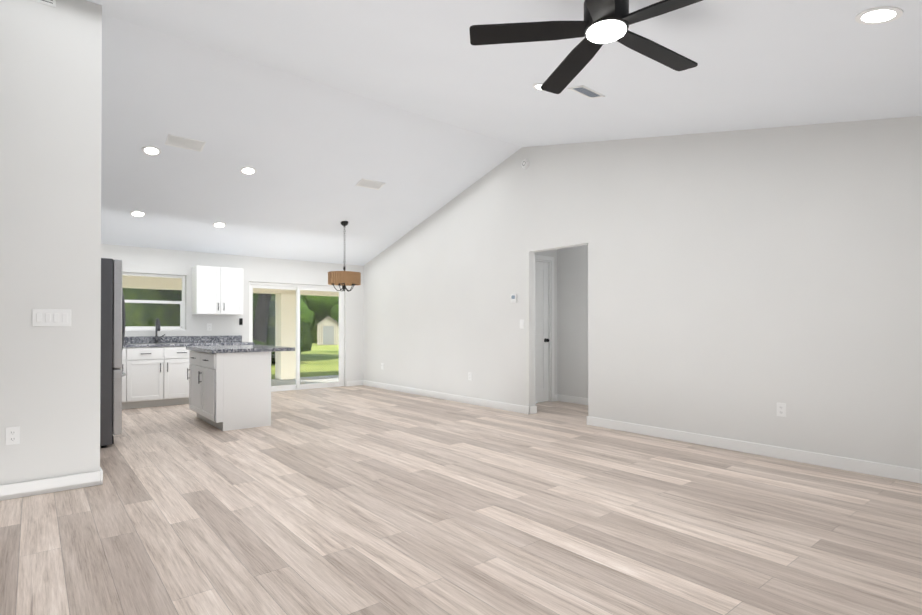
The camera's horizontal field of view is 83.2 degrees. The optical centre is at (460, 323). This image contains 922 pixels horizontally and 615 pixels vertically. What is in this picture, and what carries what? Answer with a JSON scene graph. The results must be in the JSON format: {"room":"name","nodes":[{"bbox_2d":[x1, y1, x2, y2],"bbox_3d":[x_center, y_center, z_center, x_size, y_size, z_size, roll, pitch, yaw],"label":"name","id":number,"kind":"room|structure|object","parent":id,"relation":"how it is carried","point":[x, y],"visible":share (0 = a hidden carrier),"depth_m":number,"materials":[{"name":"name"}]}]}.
{"room":"living room","nodes":[
{"label":"living room","id":0,"kind":"room"},
{"bbox_2d":[0,0,101,484],"bbox_3d":[-3.990,-0.590,2.667,3.520,3.479,0.120,0,0,-40],"label":"wall","id":1,"kind":"structure","parent":0,"point":[50,140],"depth_m":3.56,"materials":[{"name":"grey paint"}]},
{"bbox_2d":[5,426,19,444],"bbox_3d":[-2.958,0.739,3.426,0.072,0.116,0.009,0,0,-40],"label":"electrical outlet","id":2,"kind":"object","parent":1,"relation":"attached to","point":[12,435],"visible":1,"depth_m":3.42,"materials":[{"name":"white plastic"}]},
{"bbox_2d":[32,0,55,6],"bbox_3d":[-2.846,-2.230,3.538,0.130,0.100,0.010,0,0,-40],"label":"air vent","id":3,"kind":"object","parent":1,"relation":"in","point":[52,3],"visible":1,"depth_m":3.55,"materials":[{"name":"white plastic"}]},
{"bbox_2d":[32,309,70,325],"bbox_3d":[-2.803,-0.043,3.556,0.205,0.112,0.014,0,0,-40],"label":"light switch","id":4,"kind":"object","parent":1,"relation":"attached to","point":[51,317],"visible":1,"depth_m":3.55,"materials":[{"name":"white plastic"}]},
{"bbox_2d":[0,468,102,500],"bbox_3d":[-3.929,1.099,2.619,3.506,0.100,0.016,0,0,-40],"label":"baseboard","id":5,"kind":"structure","parent":1,"relation":"attached to","point":[40,486],"depth_m":3.54,"materials":[{"name":"white wood"}]},
{"bbox_2d":[101,244,363,386],"bbox_3d":[-4.018,0.025,8.487,5.330,2.323,0.200,0,0,-40],"label":"wall","id":6,"kind":"structure","parent":0,"point":[143,260],"depth_m":8.67,"materials":[{"name":"grey paint"}]},
{"bbox_2d":[122,272,185,330],"bbox_3d":[-4.685,-0.322,7.908,0.876,0.867,0.148,0,0,-40],"label":"kitchen window","id":7,"kind":"structure","parent":6,"relation":"in","point":[181,327],"depth_m":7.99,"materials":[{"name":"white plastic"}]},
{"bbox_2d":[124,335,241,341],"bbox_3d":[-4.777,0.241,7.712,2.926,0.100,0.020,0,0,-40],"label":"backsplash","id":8,"kind":"structure","parent":6,"relation":"attached to","point":[238,338],"depth_m":8.37,"materials":[{"name":"grey stone"}]},
{"bbox_2d":[207,323,211,330],"bbox_3d":[-4.040,0.055,8.333,0.072,0.116,0.009,0,0,-40],"label":"electrical outlet","id":9,"kind":"object","parent":6,"relation":"attached to","point":[209,326],"visible":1,"depth_m":8.33,"materials":[{"name":"white plastic"}]},
{"bbox_2d":[192,265,242,314],"bbox_3d":[-3.860,-0.518,8.253,0.690,0.745,0.360,0,0,-40],"label":"upper cabinet","id":10,"kind":"object","parent":6,"relation":"attached to","point":[217,290],"visible":1,"depth_m":8.12,"materials":[{"name":"white wood"}]},
{"bbox_2d":[249,282,343,391],"bbox_3d":[-2.944,0.243,9.377,1.776,1.898,0.112,0,0,-40],"label":"slider","id":11,"kind":"object","parent":6,"relation":"in","point":[297,288],"visible":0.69,"depth_m":9.37,"materials":[{"name":"white plastic"}]},
{"bbox_2d":[347,380,363,385],"bbox_3d":[-2.047,1.145,9.966,0.320,0.100,0.016,0,0,-40],"label":"baseboard","id":12,"kind":"structure","parent":6,"relation":"attached to","point":[359,382],"depth_m":9.97,"materials":[{"name":"white wood"}]},
{"bbox_2d":[101,15,521,265],"bbox_3d":[-3.737,-1.784,5.975,8.350,1.373,4.450,0,0,-40],"label":"ceiling","id":13,"kind":"structure","parent":0,"point":[313,153],"depth_m":6.23,"materials":[{"name":"white paint"}]},
{"bbox_2d":[130,211,145,216],"bbox_3d":[-4.237,-1.438,6.809,0.184,0.055,0.179,0,0,-40],"label":"recessed light","id":14,"kind":"object","parent":13,"relation":"in","point":[138,213],"visible":1,"depth_m":6.80,"materials":[{"name":"white plastic"}]},
{"bbox_2d":[142,146,160,155],"bbox_3d":[-3.338,-1.863,5.600,0.184,0.055,0.179,0,0,-40],"label":"recessed light","id":15,"kind":"object","parent":13,"relation":"in","point":[151,150],"visible":1,"depth_m":5.60,"materials":[{"name":"white plastic"}]},
{"bbox_2d":[165,134,205,151],"bbox_3d":[-2.958,-1.936,5.574,0.360,0.058,0.193,0,0,-40],"label":"ceiling vent","id":16,"kind":"object","parent":13,"relation":"in","point":[184,143],"visible":1,"depth_m":5.57,"materials":[{"name":"white plastic"}]},
{"bbox_2d":[212,222,225,227],"bbox_3d":[-3.481,-1.423,7.483,0.184,0.055,0.179,0,0,-40],"label":"recessed light","id":17,"kind":"object","parent":13,"relation":"in","point":[219,224],"visible":1,"depth_m":7.48,"materials":[{"name":"white plastic"}]},
{"bbox_2d":[240,167,255,174],"bbox_3d":[-2.573,-1.848,6.282,0.184,0.055,0.179,0,0,-40],"label":"recessed light","id":18,"kind":"object","parent":13,"relation":"in","point":[248,170],"visible":1,"depth_m":6.28,"materials":[{"name":"white plastic"}]},
{"bbox_2d":[328,221,360,291],"bbox_3d":[-1.822,-1.050,8.113,0.506,1.092,0.506,0,0,-40],"label":"dining chandelier","id":19,"kind":"object","parent":13,"relation":"hanging from","point":[344,279],"visible":1,"depth_m":7.94,"materials":[{"name":"brown wood"}]},
{"bbox_2d":[355,178,385,189],"bbox_3d":[-1.235,-1.904,7.099,0.360,0.058,0.193,0,0,-40],"label":"ceiling vent","id":20,"kind":"object","parent":13,"relation":"in","point":[370,184],"visible":1,"depth_m":7.09,"materials":[{"name":"white plastic"}]},
{"bbox_2d":[0,385,921,614],"bbox_3d":[-1.407,1.218,4.106,9.590,0.120,10.270,0,0,-40],"label":"floor","id":21,"kind":"structure","parent":0,"point":[356,500],"depth_m":2.99,"materials":[{"name":"wood"}]},
{"bbox_2d":[100,258,125,447],"bbox_3d":[-3.816,0.267,5.029,0.941,1.795,0.910,0,0,-40],"label":"refrigerator","id":22,"kind":"object","parent":21,"relation":"on","point":[112,374],"visible":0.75,"depth_m":4.88,"materials":[{"name":"silver metal"}]},
{"bbox_2d":[119,346,126,408],"bbox_3d":[-4.999,0.752,7.126,0.610,0.850,0.636,0,0,-40],"label":"base cabinet","id":23,"kind":"object","parent":21,"relation":"on","point":[124,351],"depth_m":7.06,"materials":[{"name":"white wood"}]},
{"bbox_2d":[127,346,190,408],"bbox_3d":[-4.416,0.755,7.607,0.900,0.850,0.636,0,0,-40],"label":"base cabinet","id":24,"kind":"object","parent":21,"relation":"on","point":[154,368],"depth_m":7.32,"materials":[{"name":"white wood"}]},
{"bbox_2d":[123,342,250,345],"bbox_3d":[-4.577,0.309,7.470,2.926,0.040,0.646,0,0,-40],"label":"countertop","id":25,"kind":"structure","parent":24,"relation":"on","point":[125,343],"depth_m":7.69,"materials":[{"name":"grey stone"}]},
{"bbox_2d":[127,334,190,345],"bbox_3d":[-4.435,0.236,7.625,0.760,0.111,0.482,0,0,-40],"label":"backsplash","id":26,"kind":"structure","parent":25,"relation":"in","point":[134,341],"depth_m":7.82,"materials":[{"name":"grey stone"}]},
{"bbox_2d":[186,345,294,430],"bbox_3d":[-2.701,0.727,6.303,0.914,0.890,1.240,0,0,-40],"label":"kitchen island","id":27,"kind":"object","parent":21,"relation":"on","point":[229,387],"visible":1,"depth_m":5.81,"materials":[{"name":"white wood"}]},
{"bbox_2d":[86,0,921,146],"bbox_3d":[-0.469,-1.814,2.014,8.350,1.362,5.820,0,0,-40],"label":"ceiling","id":28,"kind":"structure","parent":0,"point":[771,63],"depth_m":3.68,"materials":[{"name":"white paint"}]},
{"bbox_2d":[532,83,543,90],"bbox_3d":[0.677,-1.935,4.249,0.184,0.044,0.181,0,0,-40],"label":"recessed light","id":29,"kind":"object","parent":28,"relation":"attached to","point":[536,86],"visible":0.33,"depth_m":4.25,"materials":[{"name":"white plastic"}]},
{"bbox_2d":[469,0,702,93],"bbox_3d":[0.732,-1.535,2.498,1.251,0.291,1.265,0,0,-40],"label":"ceiling fan","id":30,"kind":"object","parent":28,"relation":"hanging from","point":[602,23],"visible":1,"depth_m":2.52,"materials":[{"name":"black metal"}]},
{"bbox_2d":[568,85,604,98],"bbox_3d":[1.025,-1.886,4.234,0.300,0.036,0.147,0,0,-40],"label":"air vent","id":31,"kind":"object","parent":28,"relation":"attached to","point":[586,92],"visible":1,"depth_m":4.23,"materials":[{"name":"white plastic"}]},
{"bbox_2d":[855,6,902,24],"bbox_3d":[2.014,-1.485,2.504,0.184,0.044,0.181,0,0,-40],"label":"recessed light","id":32,"kind":"object","parent":28,"relation":"attached to","point":[878,15],"visible":1,"depth_m":2.50,"materials":[{"name":"white plastic"}]},
{"bbox_2d":[535,249,558,394],"bbox_3d":[1.003,0.001,7.651,1.110,2.360,0.120,0,0,-40],"label":"wall","id":33,"kind":"structure","parent":0,"point":[551,253],"depth_m":7.94,"materials":[{"name":"grey paint"}]},
{"bbox_2d":[535,255,553,402],"bbox_3d":[1.016,0.083,7.626,0.970,2.195,0.154,0,0,-40],"label":"hall door","id":34,"kind":"structure","parent":33,"relation":"in","point":[544,331],"depth_m":7.81,"materials":[{"name":"white wood"}]},
{"bbox_2d":[559,245,587,397],"bbox_3d":[2.112,-0.002,7.289,0.120,2.360,2.090,0,0,-40],"label":"wall","id":35,"kind":"structure","parent":0,"point":[570,321],"depth_m":7.72,"materials":[{"name":"grey paint"}]},
{"bbox_2d":[556,394,587,404],"bbox_3d":[2.058,1.128,7.237,0.020,0.100,1.850,0,0,-40],"label":"baseboard","id":36,"kind":"structure","parent":35,"relation":"attached to","point":[563,398],"depth_m":7.71,"materials":[{"name":"white wood"}]},
{"bbox_2d":[363,116,921,469],"bbox_3d":[1.289,-0.578,6.342,0.120,3.500,10.270,0,0,-40],"label":"wall","id":37,"kind":"structure","parent":0,"point":[742,284],"depth_m":4.99,"materials":[{"name":"grey paint"}]},
{"bbox_2d":[364,380,531,413],"bbox_3d":[-0.503,1.136,8.408,0.040,0.100,4.386,0,0,-40],"label":"baseboard","id":38,"kind":"structure","parent":37,"relation":"attached to","point":[457,398],"depth_m":7.86,"materials":[{"name":"white wood"}]},
{"bbox_2d":[468,372,471,380],"bbox_3d":[0.132,0.776,7.633,0.009,0.116,0.072,0,0,-40],"label":"electrical outlet","id":39,"kind":"object","parent":37,"relation":"attached to","point":[469,375],"visible":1,"depth_m":7.63,"materials":[{"name":"white plastic"}]},
{"bbox_2d":[511,294,516,302],"bbox_3d":[0.705,-0.336,6.934,0.024,0.120,0.100,0,0,-40],"label":"thermostat","id":40,"kind":"object","parent":37,"relation":"attached to","point":[513,298],"visible":0.98,"depth_m":6.92,"materials":[{"name":"white plastic"}]},
{"bbox_2d":[520,320,523,328],"bbox_3d":[0.797,0.006,6.829,0.014,0.118,0.072,0,0,-40],"label":"light switch","id":41,"kind":"object","parent":37,"relation":"attached to","point":[521,324],"visible":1,"depth_m":6.82,"materials":[{"name":"white plastic"}]},
{"bbox_2d":[521,159,528,168],"bbox_3d":[0.833,-2.088,6.780,0.036,0.124,0.124,0,0,-40],"label":"smoke detector","id":42,"kind":"object","parent":37,"relation":"attached to","point":[525,164],"visible":0.98,"depth_m":6.76,"materials":[{"name":"white plastic"}]},
{"bbox_2d":[532,406,536,413],"bbox_3d":[0.805,1.127,7.024,0.016,0.100,0.586,0,0,-40],"label":"baseboard","id":43,"kind":"structure","parent":37,"relation":"attached to","point":[534,408],"depth_m":6.77,"materials":[{"name":"white wood"}]},
{"bbox_2d":[587,416,921,483],"bbox_3d":[2.941,1.109,4.237,0.036,0.100,4.636,0,0,-40],"label":"baseboard","id":44,"kind":"structure","parent":37,"relation":"attached to","point":[837,462],"depth_m":4.49,"materials":[{"name":"white wood"}]},
{"bbox_2d":[777,403,785,416],"bbox_3d":[2.751,0.741,4.459,0.009,0.116,0.072,0,0,-40],"label":"electrical outlet","id":45,"kind":"object","parent":37,"relation":"attached to","point":[781,409],"visible":1,"depth_m":4.45,"materials":[{"name":"white plastic"}]},
{"label":"outside","id":46,"kind":"structure","parent":0,"visible":0},
{"bbox_2d":[271,343,338,378],"bbox_3d":[-32.177,1.776,70.193,200.000,0.200,130.850,0,0,-40],"label":"ground","id":47,"kind":"structure","parent":46,"point":[316,357],"depth_m":17.98,"materials":[{"name":"green plant"}]},
{"bbox_2d":[123,288,338,362],"bbox_3d":[-3.519,-3.711,34.942,54.822,12.802,37.698,0,0,-40],"label":"trees","id":48,"kind":"object","parent":47,"relation":"on","point":[258,325],"depth_m":16.70,"materials":[{"name":"green plant"}]},
{"bbox_2d":[271,375,338,385],"bbox_3d":[-4.192,1.255,9.956,8.500,0.080,2.300,0,0,-40],"label":"porch","id":49,"kind":"object","parent":47,"relation":"on","point":[314,379],"depth_m":11.16,"materials":[{"name":"concrete"}]},
{"bbox_2d":[275,293,295,379],"bbox_3d":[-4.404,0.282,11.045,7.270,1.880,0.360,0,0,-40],"label":"porch column","id":50,"kind":"structure","parent":49,"relation":"on","point":[288,361],"depth_m":11.35,"materials":[{"name":"paint"}]},
{"bbox_2d":[122,275,338,296],"bbox_3d":[-4.288,-0.859,10.085,8.500,0.390,2.600,0,0,-40],"label":"porch roof","id":51,"kind":"structure","parent":50,"relation":"on","point":[150,282],"depth_m":9.91,"materials":[{"name":"paint"}]},
{"bbox_2d":[315,316,338,344],"bbox_3d":[-9.161,0.464,35.854,1.749,1.990,1.640,0,0,-15],"label":"shed","id":52,"kind":"object","parent":47,"relation":"on","point":[331,339],"depth_m":35.15,"materials":[{"name":"beige"}]}
]}

